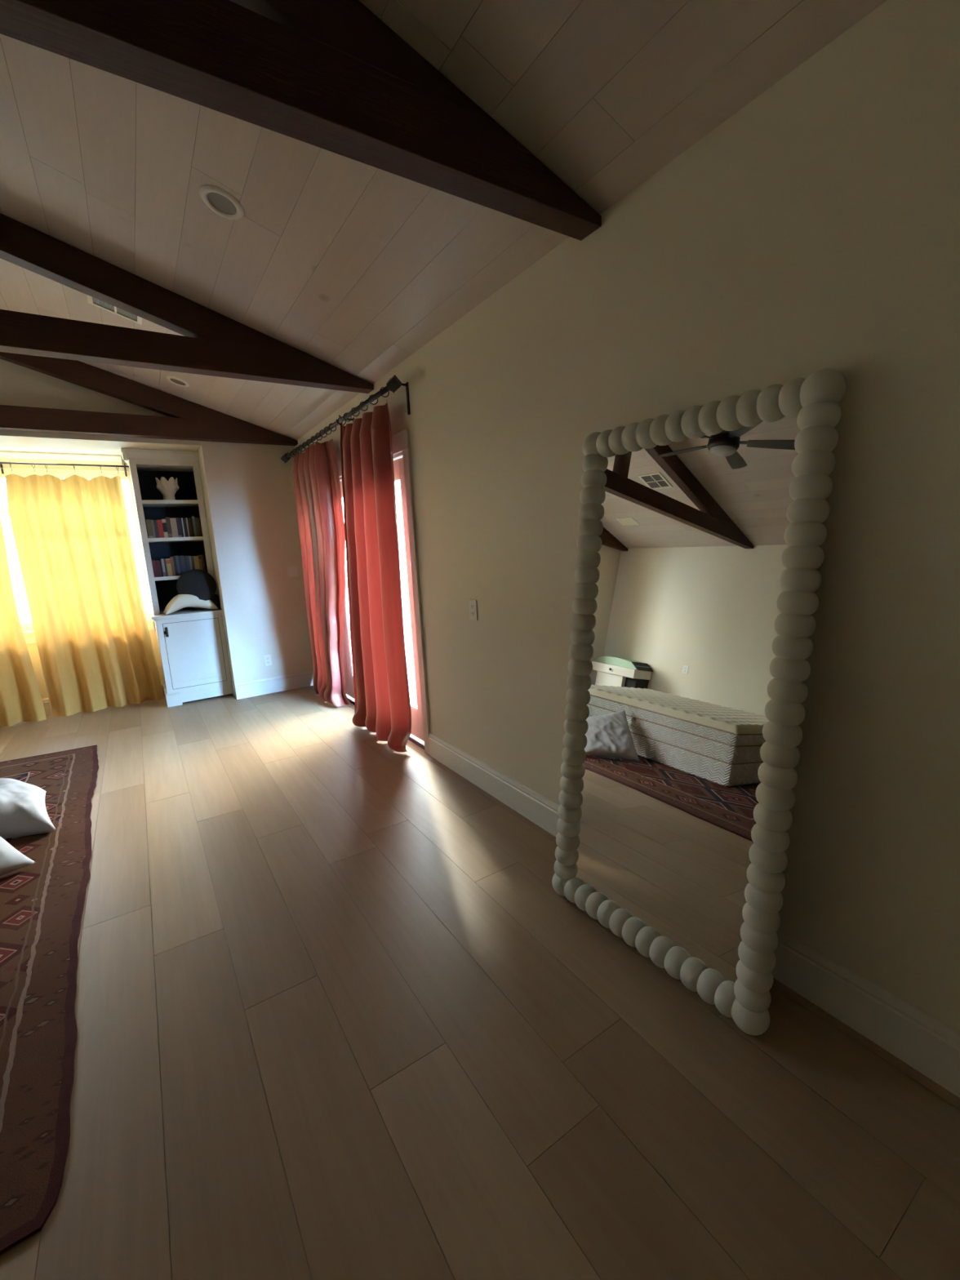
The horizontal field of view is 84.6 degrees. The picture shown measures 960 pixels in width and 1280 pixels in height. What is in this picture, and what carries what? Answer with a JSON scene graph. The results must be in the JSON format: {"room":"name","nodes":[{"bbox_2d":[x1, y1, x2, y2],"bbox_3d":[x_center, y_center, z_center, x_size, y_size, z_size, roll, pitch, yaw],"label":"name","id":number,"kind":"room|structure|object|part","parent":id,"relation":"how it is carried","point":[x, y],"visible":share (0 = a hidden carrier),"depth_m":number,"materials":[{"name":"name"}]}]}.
{"room":"bedroom","nodes":[
{"label":"bedroom","id":0,"kind":"room"},
{"bbox_2d":[0,438,234,695],"bbox_3d":[-4.593,-0.489,4.876,4.078,2.750,0.820,-10,12,-32],"label":"wall","id":1,"kind":"structure","parent":0,"point":[6,444],"depth_m":5.14,"materials":[{"name":"paint"}]},
{"bbox_2d":[0,450,164,698],"bbox_3d":[-4.763,-0.469,5.150,3.838,2.630,0.225,-10,12,-32],"label":"wall window","id":2,"kind":"structure","parent":1,"relation":"in","point":[33,649],"depth_m":5.35,"materials":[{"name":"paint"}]},
{"bbox_2d":[0,468,154,644],"bbox_3d":[-4.773,-0.780,5.104,2.660,1.700,0.135,-10,12,-32],"label":"window","id":3,"kind":"structure","parent":2,"relation":"attached to","point":[29,636],"depth_m":5.42,"materials":[{"name":"paint"}]},
{"bbox_3d":[-4.763,-0.848,5.140,0.842,1.490,0.040,-10,12,-32],"label":"sash","id":4,"kind":"part","parent":3,"relation":"part of","materials":[{"name":"paint"}]},
{"bbox_2d":[0,462,128,476],"bbox_3d":[-4.805,-1.581,4.784,2.732,0.105,0.236,-10,12,-32],"label":"curtain rod","id":5,"kind":"object","parent":3,"relation":"attached to","point":[1,463],"visible":1,"depth_m":5.12,"materials":[{"name":"metal"}]},
{"bbox_2d":[0,516,46,726],"bbox_3d":[-4.834,-0.303,4.812,1.016,2.377,0.138,-10,12,-32],"label":"curtain","id":6,"kind":"object","parent":5,"relation":"hanging from","point":[20,698],"visible":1,"depth_m":5.11,"materials":[{"name":"yellow fabric"}]},
{"bbox_2d":[4,474,164,716],"bbox_3d":[-3.973,-0.449,5.363,0.992,2.377,0.147,-10,12,-32],"label":"curtain","id":7,"kind":"object","parent":5,"relation":"hanging from","point":[72,535],"visible":1,"depth_m":5.34,"materials":[{"name":"yellow fabric"}]},
{"bbox_3d":[-4.732,0.004,5.203,2.615,0.120,0.065,-10,12,-32],"label":"sill","id":8,"kind":"part","parent":3,"relation":"part of","materials":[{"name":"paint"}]},
{"bbox_3d":[-4.059,-0.966,5.587,0.842,1.490,0.040,-10,12,-32],"label":"sash","id":9,"kind":"part","parent":3,"relation":"part of","materials":[{"name":"paint"}]},
{"bbox_2d":[41,680,163,715],"bbox_3d":[-4.951,0.768,5.162,3.190,0.175,0.018,-10,12,-32],"label":"baseboard","id":10,"kind":"structure","parent":2,"relation":"attached to","point":[46,702],"depth_m":5.46,"materials":[{"name":"paint"}]},
{"bbox_2d":[0,359,313,698],"bbox_3d":[-4.352,-0.841,4.410,5.645,3.582,0.130,-10,12,-32],"label":"wall","id":11,"kind":"structure","parent":0,"point":[250,490],"depth_m":5.57,"materials":[{"name":"paint"}]},
{"bbox_2d":[263,654,271,666],"bbox_3d":[-2.338,0.225,5.811,0.075,0.120,0.009,-10,12,-32],"label":"wall outlet","id":12,"kind":"object","parent":11,"relation":"attached to","point":[267,659],"visible":1,"depth_m":5.81,"materials":[{"name":"white plastic"}]},
{"bbox_2d":[234,670,313,699],"bbox_3d":[-2.244,0.490,5.905,0.907,0.175,0.018,-10,12,-32],"label":"baseboard","id":13,"kind":"structure","parent":11,"relation":"attached to","point":[303,679],"depth_m":5.87,"materials":[{"name":"paint"}]},
{"bbox_2d":[286,565,298,577],"bbox_3d":[-2.073,-0.761,5.841,0.115,0.120,0.010,-10,12,-32],"label":"light switch","id":14,"kind":"object","parent":11,"relation":"attached to","point":[292,571],"visible":1,"depth_m":5.84,"materials":[{"name":"white plastic"}]},
{"bbox_2d":[288,568,292,574],"bbox_3d":[-2.091,-0.758,5.826,0.032,0.066,0.004,-10,12,-32],"label":"switch","id":15,"kind":"object","parent":14,"relation":"attached to","point":[290,569],"depth_m":5.82,"materials":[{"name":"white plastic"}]},
{"bbox_2d":[0,0,886,439],"bbox_3d":[-2.062,-1.716,0.574,6.045,1.120,8.820,-10,12,-32],"label":"ceiling","id":16,"kind":"structure","parent":0,"point":[352,265],"depth_m":2.09,"materials":[{"name":"white wood"}]},
{"bbox_2d":[86,294,142,324],"bbox_3d":[-2.349,-2.160,3.397,0.290,0.097,0.300,-10,12,-32],"label":"ceiling vent","id":17,"kind":"object","parent":16,"relation":"in","point":[91,300],"visible":0.41,"depth_m":3.48,"materials":[{"name":"metal"}]},
{"bbox_2d":[0,351,297,445],"bbox_3d":[-4.333,-2.124,4.043,5.641,0.902,0.110,-10,12,-32],"label":"roof truss","id":18,"kind":"object","parent":16,"relation":"attached to","point":[188,420],"visible":1,"depth_m":4.74,"materials":[{"name":"brown wood"}]},
{"bbox_2d":[165,375,189,386],"bbox_3d":[-2.607,-2.230,4.554,0.172,0.058,0.180,-10,12,-32],"label":"recessed light","id":19,"kind":"object","parent":16,"relation":"in","point":[173,380],"visible":1,"depth_m":4.55,"materials":[{"name":"white plastic"}]},
{"bbox_2d":[0,213,373,393],"bbox_3d":[-3.180,-1.869,2.294,5.641,0.902,0.110,-10,12,-32],"label":"roof truss","id":20,"kind":"object","parent":16,"relation":"attached to","point":[214,344],"visible":1,"depth_m":3.04,"materials":[{"name":"brown wood"}]},
{"bbox_2d":[199,185,244,219],"bbox_3d":[-1.124,-1.903,2.300,0.172,0.058,0.180,-10,12,-32],"label":"recessed light","id":21,"kind":"object","parent":16,"relation":"in","point":[220,201],"visible":1,"depth_m":2.29,"materials":[{"name":"white plastic"}]},
{"bbox_2d":[0,0,601,240],"bbox_3d":[-1.956,-1.599,0.438,5.641,0.902,0.110,-10,12,-32],"label":"roof truss","id":22,"kind":"object","parent":16,"relation":"attached to","point":[330,75],"visible":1,"depth_m":1.41,"materials":[{"name":"brown wood"}]},
{"bbox_2d":[0,685,959,1279],"bbox_3d":[-2.206,1.479,1.475,6.065,0.200,9.700,-10,12,-32],"label":"floor","id":23,"kind":"structure","parent":0,"point":[341,1013],"depth_m":1.54,"materials":[{"name":"brown wood"}]},
{"bbox_2d":[0,744,98,1254],"bbox_3d":[-3.366,1.300,2.201,2.956,0.012,4.355,-10,12,-32],"label":"rug","id":24,"kind":"object","parent":23,"relation":"on","point":[42,902],"visible":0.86,"depth_m":1.90,"materials":[{"name":"red fabric"}]},
{"bbox_2d":[0,835,35,875],"bbox_3d":[-2.609,0.977,2.505,0.452,0.418,0.613,3,12,32],"label":"pillow","id":25,"kind":"object","parent":24,"relation":"on","point":[11,860],"visible":1,"depth_m":2.61,"materials":[{"name":"white fabric"}]},
{"bbox_2d":[0,777,56,839],"bbox_3d":[-2.900,0.941,3.051,0.873,0.341,0.483,-6,11,-18],"label":"pillow","id":26,"kind":"object","parent":24,"relation":"on","point":[23,811],"visible":0.99,"depth_m":2.97,"materials":[{"name":"white fabric"}]},
{"bbox_2d":[120,448,233,707],"bbox_3d":[-3.247,-0.655,5.693,0.669,2.606,0.653,-10,12,-32],"label":"bookcase","id":27,"kind":"object","parent":23,"relation":"on","point":[192,642],"visible":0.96,"depth_m":5.62,"materials":[{"name":"paint"}]},
{"bbox_3d":[-3.559,-1.053,5.565,0.020,1.555,0.428,-10,12,-32],"label":"panel","id":28,"kind":"part","parent":27,"relation":"part of","materials":[{"name":"paint"}]},
{"bbox_2d":[146,519,153,537],"bbox_3d":[-3.441,-1.154,5.496,0.045,0.190,0.141,-10,12,-32],"label":"book","id":29,"kind":"object","parent":27,"relation":"on","point":[148,523],"visible":0.92,"depth_m":5.44,"materials":[{"name":"paper"}]},
{"bbox_2d":[151,520,155,537],"bbox_3d":[-3.414,-1.156,5.514,0.018,0.185,0.140,-10,12,-32],"label":"book","id":30,"kind":"object","parent":27,"relation":"on","point":[152,521],"visible":0.87,"depth_m":5.46,"materials":[{"name":"grey paper"}]},
{"bbox_2d":[151,560,157,577],"bbox_3d":[-3.440,-0.751,5.556,0.044,0.178,0.140,-10,12,-32],"label":"book","id":31,"kind":"object","parent":27,"relation":"on","point":[153,561],"visible":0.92,"depth_m":5.50,"materials":[{"name":"red paper"}]},
{"bbox_2d":[153,520,159,537],"bbox_3d":[-3.393,-1.158,5.528,0.031,0.182,0.140,-10,12,-32],"label":"book","id":32,"kind":"object","parent":27,"relation":"on","point":[155,523],"visible":0.91,"depth_m":5.47,"materials":[{"name":"grey paper"}]},
{"bbox_2d":[155,560,161,577],"bbox_3d":[-3.405,-0.754,5.579,0.037,0.172,0.140,-10,12,-32],"label":"book","id":33,"kind":"object","parent":27,"relation":"on","point":[157,562],"visible":0.94,"depth_m":5.52,"materials":[{"name":"red paper"}]},
{"bbox_3d":[-3.330,-1.887,5.498,0.669,0.106,0.412,-10,12,-32],"label":"cornice","id":34,"kind":"part","parent":27,"relation":"part of","materials":[{"name":"paint"}]},
{"bbox_2d":[156,520,164,537],"bbox_3d":[-3.362,-1.165,5.547,0.043,0.186,0.140,-10,12,-32],"label":"book","id":35,"kind":"object","parent":27,"relation":"on","point":[159,522],"visible":0.88,"depth_m":5.49,"materials":[{"name":"red paper"}]},
{"bbox_2d":[159,560,163,577],"bbox_3d":[-3.381,-0.755,5.594,0.019,0.165,0.140,-10,12,-32],"label":"book","id":36,"kind":"object","parent":27,"relation":"on","point":[160,562],"visible":0.92,"depth_m":5.54,"materials":[{"name":"paper"}]},
{"bbox_2d":[160,558,166,576],"bbox_3d":[-3.364,-0.768,5.603,0.022,0.186,0.141,-10,12,-32],"label":"book","id":37,"kind":"object","parent":27,"relation":"on","point":[162,560],"visible":0.95,"depth_m":5.54,"materials":[{"name":"grey paper"}]},
{"bbox_2d":[160,518,168,537],"bbox_3d":[-3.328,-1.177,5.567,0.036,0.198,0.141,-10,12,-32],"label":"book","id":38,"kind":"object","parent":27,"relation":"on","point":[163,520],"visible":0.94,"depth_m":5.51,"materials":[{"name":"black paper"}]},
{"bbox_3d":[-3.349,-1.839,5.589,0.577,0.040,0.428,-10,12,-32],"label":"panel","id":39,"kind":"part","parent":27,"relation":"part of","materials":[{"name":"paint"}]},
{"bbox_2d":[163,559,168,576],"bbox_3d":[-3.347,-0.768,5.615,0.017,0.180,0.140,-10,12,-32],"label":"book","id":40,"kind":"object","parent":27,"relation":"on","point":[165,563],"visible":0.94,"depth_m":5.56,"materials":[{"name":"grey paper"}]},
{"bbox_2d":[155,476,178,499],"bbox_3d":[-3.291,-1.586,5.565,0.212,0.239,0.213,-10,12,-32],"label":"vase","id":41,"kind":"object","parent":27,"relation":"on","point":[168,489],"visible":0.97,"depth_m":5.50,"materials":[{"name":"beige ceramic"}]},
{"bbox_3d":[-3.279,-0.692,5.781,0.569,0.036,0.428,-10,12,-32],"label":"shelf","id":42,"kind":"part","parent":27,"relation":"part of","materials":[{"name":"paint"}]},
{"bbox_2d":[164,516,172,537],"bbox_3d":[-3.300,-1.189,5.590,0.038,0.212,0.151,-10,12,-32],"label":"book","id":43,"kind":"object","parent":27,"relation":"on","point":[167,518],"visible":0.94,"depth_m":5.53,"materials":[{"name":"black paper"}]},
{"bbox_2d":[165,558,173,576],"bbox_3d":[-3.322,-0.774,5.630,0.042,0.184,0.141,-10,12,-32],"label":"book","id":44,"kind":"object","parent":27,"relation":"on","point":[167,560],"visible":0.95,"depth_m":5.57,"materials":[{"name":"beige paper"}]},
{"bbox_3d":[-3.319,-1.458,5.643,0.569,0.036,0.428,-10,12,-32],"label":"shelf","id":45,"kind":"part","parent":27,"relation":"part of","materials":[{"name":"paint"}]},
{"bbox_2d":[168,556,175,576],"bbox_3d":[-3.293,-0.787,5.648,0.027,0.200,0.140,-10,12,-32],"label":"book","id":46,"kind":"object","parent":27,"relation":"on","point":[170,557],"visible":0.94,"depth_m":5.59,"materials":[{"name":"paper"}]},
{"bbox_3d":[-3.187,-1.067,5.538,0.617,1.555,0.020,-10,12,-32],"label":"frame","id":47,"kind":"part","parent":27,"relation":"part of","materials":[{"name":"paint"}]},
{"bbox_2d":[169,518,178,537],"bbox_3d":[-3.258,-1.190,5.612,0.054,0.200,0.140,-10,12,-32],"label":"book","id":48,"kind":"object","parent":27,"relation":"on","point":[173,521],"visible":0.91,"depth_m":5.55,"materials":[{"name":"beige paper"}]},
{"bbox_3d":[-3.299,-1.085,5.710,0.569,0.036,0.428,-10,12,-32],"label":"shelf","id":49,"kind":"part","parent":27,"relation":"part of","materials":[{"name":"paint"}]},
{"bbox_2d":[173,555,178,575],"bbox_3d":[-3.273,-0.794,5.666,0.027,0.206,0.150,-10,12,-32],"label":"book","id":50,"kind":"object","parent":27,"relation":"on","point":[174,557],"visible":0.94,"depth_m":5.60,"materials":[{"name":"grey paper"}]},
{"bbox_2d":[175,555,180,575],"bbox_3d":[-3.254,-0.800,5.678,0.019,0.210,0.150,-10,12,-32],"label":"book","id":51,"kind":"object","parent":27,"relation":"on","point":[176,557],"visible":0.81,"depth_m":5.62,"materials":[{"name":"paper"}]},
{"bbox_2d":[175,517,182,537],"bbox_3d":[-3.225,-1.198,5.638,0.029,0.204,0.151,-10,12,-32],"label":"book","id":52,"kind":"object","parent":27,"relation":"on","point":[176,518],"visible":0.89,"depth_m":5.58,"materials":[{"name":"black paper"}]},
{"bbox_2d":[177,555,182,575],"bbox_3d":[-3.234,-0.801,5.691,0.027,0.206,0.150,-10,12,-32],"label":"book","id":53,"kind":"object","parent":27,"relation":"on","point":[179,557],"visible":0.64,"depth_m":5.63,"materials":[{"name":"paper"}]},
{"bbox_2d":[178,518,183,537],"bbox_3d":[-3.201,-1.197,5.649,0.020,0.196,0.140,-10,12,-32],"label":"book","id":54,"kind":"object","parent":27,"relation":"on","point":[180,519],"visible":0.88,"depth_m":5.59,"materials":[{"name":"black paper"}]},
{"bbox_2d":[179,555,185,573],"bbox_3d":[-3.212,-0.808,5.704,0.024,0.212,0.150,-10,12,-32],"label":"book","id":55,"kind":"object","parent":27,"relation":"on","point":[181,556],"visible":0.56,"depth_m":5.64,"materials":[{"name":"paper"}]},
{"bbox_2d":[181,518,185,537],"bbox_3d":[-3.187,-1.201,5.657,0.012,0.200,0.140,-10,12,-32],"label":"book","id":56,"kind":"object","parent":27,"relation":"on","point":[181,518],"visible":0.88,"depth_m":5.60,"materials":[{"name":"grey paper"}]},
{"bbox_2d":[182,518,188,537],"bbox_3d":[-3.169,-1.202,5.669,0.029,0.196,0.140,-10,12,-32],"label":"book","id":57,"kind":"object","parent":27,"relation":"on","point":[184,519],"visible":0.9,"depth_m":5.61,"materials":[{"name":"black paper"}]},
{"bbox_2d":[149,607,222,621],"bbox_3d":[-3.219,-0.293,5.764,0.647,0.043,0.653,-10,12,-32],"label":"countertop","id":58,"kind":"structure","parent":27,"relation":"on","point":[190,612],"depth_m":5.56,"materials":[{"name":"paint"}]},
{"bbox_2d":[183,555,188,571],"bbox_3d":[-3.190,-0.809,5.719,0.027,0.208,0.150,-10,12,-32],"label":"book","id":59,"kind":"object","parent":27,"relation":"on","point":[184,557],"visible":0.54,"depth_m":5.65,"materials":[{"name":"grey paper"}]},
{"bbox_2d":[185,517,190,537],"bbox_3d":[-3.155,-1.209,5.684,0.012,0.202,0.150,-10,12,-32],"label":"book","id":60,"kind":"object","parent":27,"relation":"on","point":[185,517],"visible":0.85,"depth_m":5.62,"materials":[{"name":"grey paper"}]},
{"bbox_2d":[186,555,191,570],"bbox_3d":[-3.169,-0.811,5.732,0.022,0.205,0.150,-10,12,-32],"label":"book","id":61,"kind":"object","parent":27,"relation":"on","point":[187,557],"visible":0.51,"depth_m":5.67,"materials":[{"name":"grey paper"}]},
{"bbox_2d":[186,518,192,537],"bbox_3d":[-3.136,-1.208,5.690,0.024,0.196,0.140,-10,12,-32],"label":"book","id":62,"kind":"object","parent":27,"relation":"on","point":[188,519],"visible":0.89,"depth_m":5.63,"materials":[{"name":"black paper"}]},
{"bbox_2d":[163,594,217,614],"bbox_3d":[-3.090,-0.407,5.614,0.500,0.216,0.260,-10,13,-35],"label":"cushion","id":63,"kind":"object","parent":27,"relation":"on","point":[179,602],"visible":0.82,"depth_m":5.51,"materials":[{"name":"beige fabric"}]},
{"bbox_2d":[176,568,216,600],"bbox_3d":[-3.009,-0.570,5.603,0.373,0.359,0.176,-10,12,-32],"label":"round cushion","id":64,"kind":"object","parent":63,"relation":"on","point":[200,584],"visible":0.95,"depth_m":5.57,"materials":[{"name":"black fabric"}]},
{"bbox_2d":[188,555,192,569],"bbox_3d":[-3.152,-0.813,5.743,0.017,0.202,0.150,-10,12,-32],"label":"book","id":65,"kind":"object","parent":27,"relation":"on","point":[189,557],"visible":0.49,"depth_m":5.68,"materials":[{"name":"grey paper"}]},
{"bbox_2d":[189,517,194,537],"bbox_3d":[-3.117,-1.213,5.702,0.020,0.200,0.140,-10,12,-32],"label":"book","id":66,"kind":"object","parent":27,"relation":"on","point":[191,520],"visible":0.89,"depth_m":5.64,"materials":[{"name":"black paper"}]},
{"bbox_2d":[191,555,195,569],"bbox_3d":[-3.132,-0.814,5.750,0.024,0.200,0.140,-10,12,-32],"label":"book","id":67,"kind":"object","parent":27,"relation":"on","point":[192,557],"visible":0.53,"depth_m":5.69,"materials":[{"name":"grey paper"}]},
{"bbox_2d":[190,515,196,536],"bbox_3d":[-3.102,-1.226,5.716,0.022,0.218,0.151,-10,12,-32],"label":"book","id":68,"kind":"object","parent":27,"relation":"on","point":[192,517],"visible":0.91,"depth_m":5.65,"materials":[{"name":"grey paper"}]},
{"bbox_3d":[-3.023,0.139,5.611,0.513,0.690,0.018,-10,12,-32],"label":"door","id":69,"kind":"part","parent":27,"relation":"part of","materials":[{"name":"paint"}]},
{"bbox_2d":[193,555,199,569],"bbox_3d":[-3.101,-0.818,5.770,0.047,0.198,0.140,-10,12,-32],"label":"book","id":70,"kind":"object","parent":27,"relation":"on","point":[196,560],"visible":0.53,"depth_m":5.71,"materials":[{"name":"paper"}]},
{"bbox_2d":[194,517,199,536],"bbox_3d":[-3.083,-1.222,5.729,0.020,0.205,0.150,-10,12,-32],"label":"book","id":71,"kind":"object","parent":27,"relation":"on","point":[195,518],"visible":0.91,"depth_m":5.67,"materials":[{"name":"black paper"}]},
{"bbox_2d":[196,517,201,536],"bbox_3d":[-3.061,-1.222,5.737,0.024,0.200,0.140,-10,12,-32],"label":"book","id":72,"kind":"object","parent":27,"relation":"on","point":[197,518],"visible":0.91,"depth_m":5.68,"materials":[{"name":"black paper"}]},
{"bbox_2d":[196,555,202,569],"bbox_3d":[-3.074,-0.827,5.792,0.024,0.205,0.151,-10,12,-32],"label":"book","id":73,"kind":"object","parent":27,"relation":"on","point":[199,556],"visible":0.62,"depth_m":5.73,"materials":[{"name":"brown paper"}]},
{"bbox_2d":[200,554,205,571],"bbox_3d":[-3.053,-0.832,5.806,0.024,0.208,0.150,-10,12,-32],"label":"book","id":74,"kind":"object","parent":27,"relation":"on","point":[202,556],"visible":0.56,"depth_m":5.74,"materials":[{"name":"brown paper"}]},
{"bbox_2d":[551,368,846,1035],"bbox_3d":[0.639,0.189,1.840,0.355,1.909,0.925,-10,12,-32],"label":"floor mirror","id":75,"kind":"object","parent":23,"relation":"on","point":[701,531],"visible":1,"depth_m":1.73,"materials":[{"name":"white paint"}]},
{"bbox_3d":[0.410,0.141,2.171,0.310,1.741,0.106,-10,12,-32],"label":"rail","id":76,"kind":"part","parent":75,"relation":"part of","materials":[{"name":"white paint"}]},
{"bbox_3d":[0.593,1.090,1.938,0.101,0.101,0.741,-10,12,-33],"label":"rail","id":77,"kind":"part","parent":75,"relation":"part of","materials":[{"name":"white paint"}]},
{"bbox_3d":[0.642,0.189,1.842,0.247,1.778,0.791,-10,12,-32],"label":"glass","id":78,"kind":"part","parent":75,"relation":"part of","materials":[{"name":"silver mirror"}]},
{"bbox_3d":[0.685,-0.712,1.743,0.101,0.101,0.741,-10,12,-33],"label":"rail","id":79,"kind":"part","parent":75,"relation":"part of","materials":[{"name":"white paint"}]},
{"bbox_3d":[0.868,0.236,1.510,0.310,1.741,0.106,-10,12,-32],"label":"rail","id":80,"kind":"part","parent":75,"relation":"part of","materials":[{"name":"white paint"}]},
{"bbox_2d":[294,0,959,1032],"bbox_3d":[0.409,-0.318,2.516,0.155,2.730,8.600,-10,12,-32],"label":"wall","id":81,"kind":"structure","parent":0,"point":[816,227],"depth_m":1.52,"materials":[{"name":"paint"}]},
{"bbox_2d":[280,374,410,462],"bbox_3d":[-1.271,-1.720,4.480,0.173,0.214,2.891,-10,12,-32],"label":"curtain rod","id":82,"kind":"object","parent":81,"relation":"attached to","point":[393,384],"visible":0.81,"depth_m":3.72,"materials":[{"name":"metal"}]},
{"bbox_2d":[359,401,368,411],"bbox_3d":[-0.822,-1.653,3.730,0.065,0.065,0.007,-11,13,-36],"label":"curtain ring","id":83,"kind":"object","parent":82,"relation":"hanging from","point":[361,402],"visible":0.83,"depth_m":3.72,"materials":[{"name":"metal"}]},
{"bbox_2d":[368,394,377,404],"bbox_3d":[-0.724,-1.631,3.581,0.065,0.065,0.007,-7,11,-22],"label":"curtain ring","id":84,"kind":"object","parent":82,"relation":"hanging from","point":[372,394],"visible":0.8,"depth_m":3.58,"materials":[{"name":"metal"}]},
{"bbox_2d":[340,402,411,752],"bbox_3d":[-0.835,-0.418,4.040,0.223,2.455,0.998,-10,12,-34],"label":"curtain","id":85,"kind":"object","parent":82,"relation":"hanging from","point":[380,669],"visible":1,"depth_m":3.89,"materials":[{"name":"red fabric"}]},
{"bbox_2d":[379,386,389,397],"bbox_3d":[-0.620,-1.608,3.424,0.065,0.065,0.007,-8,11,-27],"label":"curtain ring","id":86,"kind":"object","parent":82,"relation":"hanging from","point":[382,387],"visible":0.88,"depth_m":3.42,"materials":[{"name":"metal"}]},
{"label":"curtain ring","id":87,"kind":"object","parent":82,"relation":"hanging from","visible":0},
{"bbox_2d":[292,439,352,706],"bbox_3d":[-1.593,-0.589,5.208,0.216,2.455,1.347,-10,12,-32],"label":"curtain","id":88,"kind":"object","parent":87,"relation":"hanging from","point":[316,478],"visible":1,"depth_m":5.00,"materials":[{"name":"red fabric"}]},
{"bbox_2d":[342,640,349,695],"bbox_3d":[-1.546,-0.488,5.492,0.040,2.081,0.626,-10,12,-32],"label":"door","id":89,"kind":"structure","parent":81,"relation":"in","point":[347,690],"depth_m":5.39,"materials":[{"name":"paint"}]},
{"bbox_2d":[339,480,354,698],"bbox_3d":[-1.136,-0.397,4.871,0.040,2.081,0.866,-10,12,-32],"label":"door","id":90,"kind":"structure","parent":81,"relation":"in","point":[346,609],"depth_m":5.21,"materials":[{"name":"paint"}]},
{"bbox_2d":[339,452,402,481],"bbox_3d":[-1.045,-0.377,4.789,0.155,2.150,2.410,-10,12,-32],"label":"trim","id":91,"kind":"structure","parent":81,"relation":"attached to","point":[398,455],"depth_m":3.69,"materials":[{"name":"paint"}]},
{"bbox_2d":[337,429,430,755],"bbox_3d":[-1.121,-0.424,4.732,0.020,2.272,2.570,-10,12,-32],"label":"trim","id":92,"kind":"structure","parent":81,"relation":"attached to","point":[400,441],"depth_m":3.66,"materials":[{"name":"paint"}]},
{"bbox_2d":[346,693,424,749],"bbox_3d":[-0.975,0.666,4.987,0.180,0.033,2.410,-10,12,-32],"label":"trim","id":93,"kind":"structure","parent":81,"relation":"attached to","point":[419,742],"depth_m":4.15,"materials":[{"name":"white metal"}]},
{"bbox_2d":[393,457,423,741],"bbox_3d":[-0.664,-0.291,4.144,0.052,2.081,0.872,-10,12,-32],"label":"door","id":94,"kind":"structure","parent":81,"relation":"in","point":[417,731],"depth_m":3.88,"materials":[{"name":"paint"}]},
{"bbox_2d":[468,599,477,620],"bbox_3d":[-0.042,-0.177,3.109,0.009,0.120,0.080,-10,12,-32],"label":"light switch","id":95,"kind":"object","parent":81,"relation":"attached to","point":[473,603],"visible":1,"depth_m":3.10,"materials":[{"name":"white plastic"}]},
{"bbox_2d":[428,732,959,1097],"bbox_3d":[1.195,1.105,1.492,0.018,0.175,5.700,-10,12,-32],"label":"baseboard","id":96,"kind":"structure","parent":81,"relation":"attached to","point":[925,1043],"depth_m":1.61,"materials":[{"name":"paint"}]},
{"label":"outside","id":97,"kind":"structure","parent":0,"visible":0},
{"bbox_2d":[400,582,417,706],"bbox_3d":[-4.284,0.716,6.932,28.000,0.180,32.000,-10,12,-32],"label":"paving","id":98,"kind":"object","parent":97,"point":[404,585],"depth_m":9.24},
{"bbox_2d":[0,478,150,623],"bbox_3d":[-9.941,-1.776,9.716,13.000,4.320,1.800,-10,12,-32],"label":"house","id":99,"kind":"structure","parent":98,"relation":"on","point":[20,593],"depth_m":10.02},
{"bbox_2d":[120,480,129,500],"bbox_3d":[-6.019,-2.556,8.438,3.470,5.904,3.397,-10,12,-32],"label":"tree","id":100,"kind":"object","parent":98,"relation":"on","point":[125,484],"visible":0.02,"depth_m":8.83,"materials":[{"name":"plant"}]}
]}

